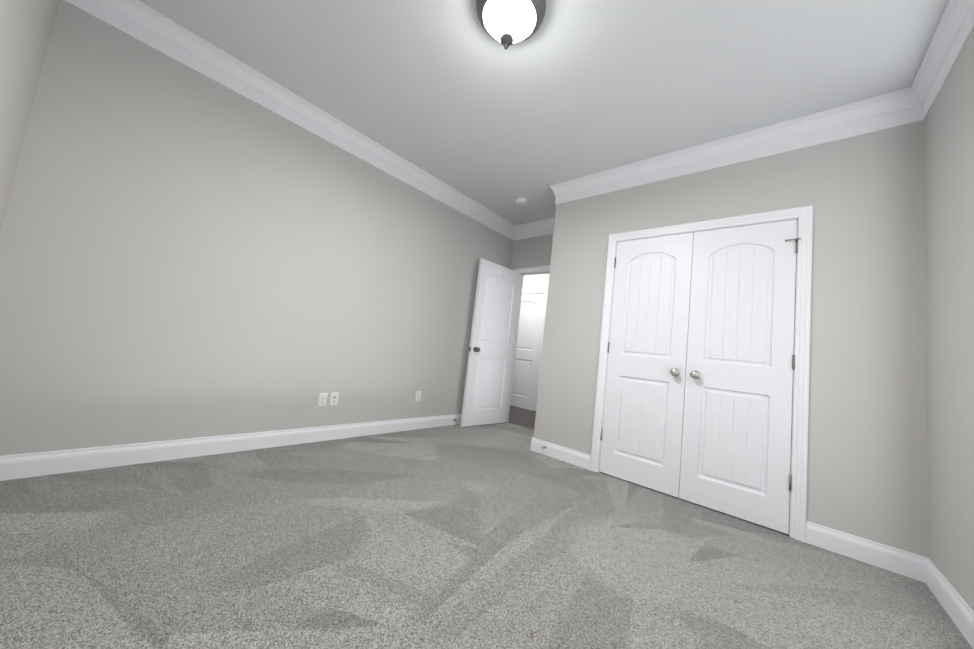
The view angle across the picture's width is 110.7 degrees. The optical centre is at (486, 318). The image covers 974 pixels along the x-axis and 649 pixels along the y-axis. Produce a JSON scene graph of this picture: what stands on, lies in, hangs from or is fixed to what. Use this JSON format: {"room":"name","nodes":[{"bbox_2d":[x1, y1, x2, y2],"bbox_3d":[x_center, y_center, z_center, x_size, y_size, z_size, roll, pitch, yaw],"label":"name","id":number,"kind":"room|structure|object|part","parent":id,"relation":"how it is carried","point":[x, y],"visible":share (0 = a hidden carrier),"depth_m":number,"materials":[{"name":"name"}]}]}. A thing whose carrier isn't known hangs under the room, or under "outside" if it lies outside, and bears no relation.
{"room":"empty bedroom","nodes":[
{"label":"empty bedroom","id":0,"kind":"room"},
{"bbox_2d":[0,0,58,227],"bbox_3d":[-1.134,-0.531,0.483,3.533,2.731,0.115,2,-7,41],"label":"wall","id":1,"kind":"structure","parent":0,"point":[25,28],"depth_m":1.53,"materials":[{"name":"grey paint"}]},
{"bbox_2d":[0,0,512,455],"bbox_3d":[-1.128,-0.268,3.256,0.115,2.731,4.324,2,-7,41],"label":"wall","id":2,"kind":"structure","parent":0,"point":[186,252],"depth_m":2.26,"materials":[{"name":"grey paint"}]},
{"bbox_2d":[0,414,460,480],"bbox_3d":[-1.221,1.024,3.086,0.030,0.121,4.094,2,-7,41],"label":"baseboard","id":3,"kind":"structure","parent":2,"relation":"attached to","point":[17,466],"depth_m":2.21,"materials":[{"name":"white paint"}]},
{"bbox_2d":[64,0,515,240],"bbox_3d":[-0.921,-1.519,3.317,0.058,0.198,4.094,2,-7,41],"label":"crown molding","id":4,"kind":"structure","parent":2,"relation":"attached to","point":[165,35],"depth_m":2.50,"materials":[{"name":"white paint"}]},
{"bbox_2d":[318,393,327,405],"bbox_3d":[-1.405,0.692,2.883,0.008,0.114,0.070,2,-7,41],"label":"electrical outlet","id":5,"kind":"object","parent":2,"relation":"attached to","point":[322,400],"visible":1,"depth_m":2.88,"materials":[{"name":"white plastic"}]},
{"bbox_2d":[329,393,338,405],"bbox_3d":[-1.338,0.706,2.953,0.015,0.114,0.070,2,-7,41],"label":"outlet","id":6,"kind":"object","parent":2,"relation":"attached to","point":[334,399],"visible":1,"depth_m":2.95,"materials":[{"name":"white plastic"}]},
{"bbox_2d":[415,391,420,401],"bbox_3d":[-0.742,0.838,3.639,0.008,0.114,0.070,2,-7,41],"label":"electrical outlet","id":7,"kind":"object","parent":2,"relation":"attached to","point":[418,396],"visible":1,"depth_m":3.63,"materials":[{"name":"white plastic"}]},
{"bbox_2d":[0,422,972,648],"bbox_3d":[0.057,1.168,1.891,3.763,0.100,4.254,2,-7,41],"label":"floor carpet","id":8,"kind":"object","parent":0,"point":[492,536],"visible":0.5,"depth_m":1.46,"materials":[{"name":"grey carpet"}]},
{"bbox_2d":[507,405,535,429],"bbox_3d":[0.654,1.541,5.098,3.830,0.096,1.406,2,-7,41],"label":"floor","id":9,"kind":"structure","parent":0,"point":[521,417],"depth_m":5.03,"materials":[{"name":"brown wood"}]},
{"bbox_2d":[510,234,552,270],"bbox_3d":[1.612,0.077,3.615,3.533,2.731,0.115,2,-7,41],"label":"wall","id":10,"kind":"structure","parent":0,"point":[532,252],"depth_m":4.60,"materials":[{"name":"grey paint"}]},
{"bbox_2d":[460,258,520,426],"bbox_3d":[0.078,0.316,4.302,0.779,2.022,0.175,12,-7,-44],"label":"entry door","id":11,"kind":"structure","parent":10,"relation":"in","point":[487,381],"depth_m":4.26,"materials":[{"name":"white paint"}]},
{"bbox_3d":[-0.155,0.370,4.073,0.064,0.064,0.175,12,-7,-44],"label":"panel knob","id":12,"kind":"part","parent":11,"relation":"part of","materials":[{"name":"grey metal"}]},
{"bbox_2d":[506,265,549,421],"bbox_3d":[0.655,0.355,4.385,0.914,2.109,0.136,2,-7,41],"label":"door frame","id":13,"kind":"structure","parent":10,"relation":"attached to","point":[537,270],"depth_m":4.62,"materials":[{"name":"white paint"}]},
{"bbox_2d":[516,218,554,239],"bbox_3d":[0.813,-1.215,4.450,1.054,0.198,0.058,2,-7,41],"label":"crown molding","id":14,"kind":"structure","parent":10,"relation":"attached to","point":[542,227],"depth_m":4.59,"materials":[{"name":"white paint"}]},
{"bbox_2d":[522,274,548,289],"bbox_3d":[1.234,0.232,5.711,3.600,2.731,0.115,2,-7,41],"label":"wall","id":15,"kind":"structure","parent":0,"point":[536,282],"depth_m":6.11,"materials":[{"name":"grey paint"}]},
{"bbox_2d":[510,294,544,409],"bbox_3d":[0.630,0.551,6.125,0.762,2.022,0.035,2,-7,41],"label":"hall door","id":16,"kind":"structure","parent":15,"relation":"in","point":[527,354],"depth_m":6.02,"materials":[{"name":"white paint"}]},
{"bbox_2d":[522,289,547,410],"bbox_3d":[0.653,0.522,6.150,0.914,2.109,0.136,2,-7,41],"label":"door frame","id":17,"kind":"structure","parent":15,"relation":"attached to","point":[543,291],"depth_m":5.85,"materials":[{"name":"white paint"}]},
{"bbox_2d":[139,0,948,224],"bbox_3d":[0.398,-1.627,2.181,3.763,0.100,4.324,2,-7,41],"label":"ceiling","id":18,"kind":"structure","parent":0,"point":[454,94],"depth_m":2.13,"materials":[{"name":"paint"}]},
{"bbox_2d":[476,0,545,49],"bbox_3d":[0.112,-1.528,1.769,0.368,0.239,0.368,2,-7,41],"label":"flush-mount light","id":19,"kind":"object","parent":18,"relation":"attached to","point":[506,23],"visible":1,"depth_m":1.73,"materials":[{"name":"white glass"}]},
{"bbox_2d":[516,198,527,205],"bbox_3d":[0.414,-1.382,3.996,0.148,0.043,0.148,2,-7,41],"label":"smoke detector","id":20,"kind":"object","parent":18,"relation":"attached to","point":[521,201],"visible":0.98,"depth_m":3.96,"materials":[{"name":"white plastic"}]},
{"bbox_2d":[533,121,928,557],"bbox_3d":[1.544,-0.018,2.693,2.419,2.731,0.115,2,-7,41],"label":"wall","id":21,"kind":"structure","parent":0,"point":[867,457],"depth_m":2.06,"materials":[{"name":"grey paint"}]},
{"bbox_2d":[532,438,590,469],"bbox_3d":[0.684,1.243,3.115,0.577,0.121,0.014,2,-7,41],"label":"baseboard","id":22,"kind":"structure","parent":21,"relation":"attached to","point":[577,458],"depth_m":3.10,"materials":[{"name":"white paint"}]},
{"bbox_2d":[600,257,615,439],"bbox_3d":[1.081,0.245,2.981,0.012,1.618,0.041,2,-7,41],"label":"left closet door hinge","id":23,"kind":"object","parent":21,"relation":"attached to","point":[608,348],"visible":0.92,"depth_m":2.96,"materials":[{"name":"grey metal"}]},
{"bbox_2d":[599,232,693,497],"bbox_3d":[1.284,0.307,2.757,0.601,2.022,0.105,2,-7,41],"label":"closet door","id":24,"kind":"structure","parent":21,"relation":"in","point":[641,441],"depth_m":2.75,"materials":[{"name":"white paint"}]},
{"bbox_3d":[1.437,0.409,2.579,0.064,0.064,0.070,2,-7,41],"label":"knob","id":25,"kind":"part","parent":24,"relation":"part of","materials":[{"name":"grey metal"}]},
{"bbox_2d":[590,205,812,542],"bbox_3d":[1.556,0.290,2.608,1.357,2.109,0.136,2,-7,41],"label":"trim","id":26,"kind":"structure","parent":21,"relation":"attached to","point":[803,215],"depth_m":2.21,"materials":[{"name":"white paint"}]},
{"bbox_2d":[550,88,907,203],"bbox_3d":[1.577,-1.285,2.794,2.394,0.198,0.058,2,-7,41],"label":"crown molding","id":27,"kind":"structure","parent":21,"relation":"attached to","point":[889,110],"depth_m":2.46,"materials":[{"name":"white paint"}]},
{"bbox_2d":[679,219,796,533],"bbox_3d":[1.737,0.320,2.357,0.601,2.022,0.105,2,-7,41],"label":"closet door","id":28,"kind":"structure","parent":21,"relation":"in","point":[736,444],"depth_m":2.35,"materials":[{"name":"white paint"}]},
{"bbox_3d":[1.538,0.412,2.490,0.064,0.064,0.070,2,-7,41],"label":"knob","id":29,"kind":"part","parent":28,"relation":"part of","materials":[{"name":"grey metal"}]},
{"bbox_2d":[785,238,800,490],"bbox_3d":[1.970,0.269,2.189,0.084,1.623,0.052,2,-7,41],"label":"right closet door hinge","id":30,"kind":"object","parent":21,"relation":"attached to","point":[793,368],"visible":1,"depth_m":2.17,"materials":[{"name":"grey metal"}]},
{"bbox_2d":[806,521,919,580],"bbox_3d":[2.082,1.285,1.882,0.436,0.121,0.014,2,-7,41],"label":"baseboard","id":31,"kind":"structure","parent":21,"relation":"attached to","point":[892,559],"depth_m":1.86,"materials":[{"name":"white paint"}]},
{"bbox_2d":[924,29,973,611],"bbox_3d":[1.606,-0.186,0.842,0.115,2.731,4.324,2,-7,41],"label":"wall","id":32,"kind":"structure","parent":0,"point":[949,172],"depth_m":1.57,"materials":[{"name":"grey paint"}]},
{"bbox_2d":[908,0,973,123],"bbox_3d":[1.460,-1.490,0.764,0.058,0.198,3.290,2,-7,41],"label":"crown molding","id":33,"kind":"structure","parent":32,"relation":"attached to","point":[955,27],"depth_m":1.69,"materials":[{"name":"white paint"}]},
{"bbox_2d":[920,556,973,648],"bbox_3d":[1.178,1.052,0.498,0.014,0.121,3.320,2,-7,41],"label":"baseboard","id":34,"kind":"structure","parent":32,"relation":"attached to","point":[957,608],"depth_m":1.48,"materials":[{"name":"white paint"}]}
]}

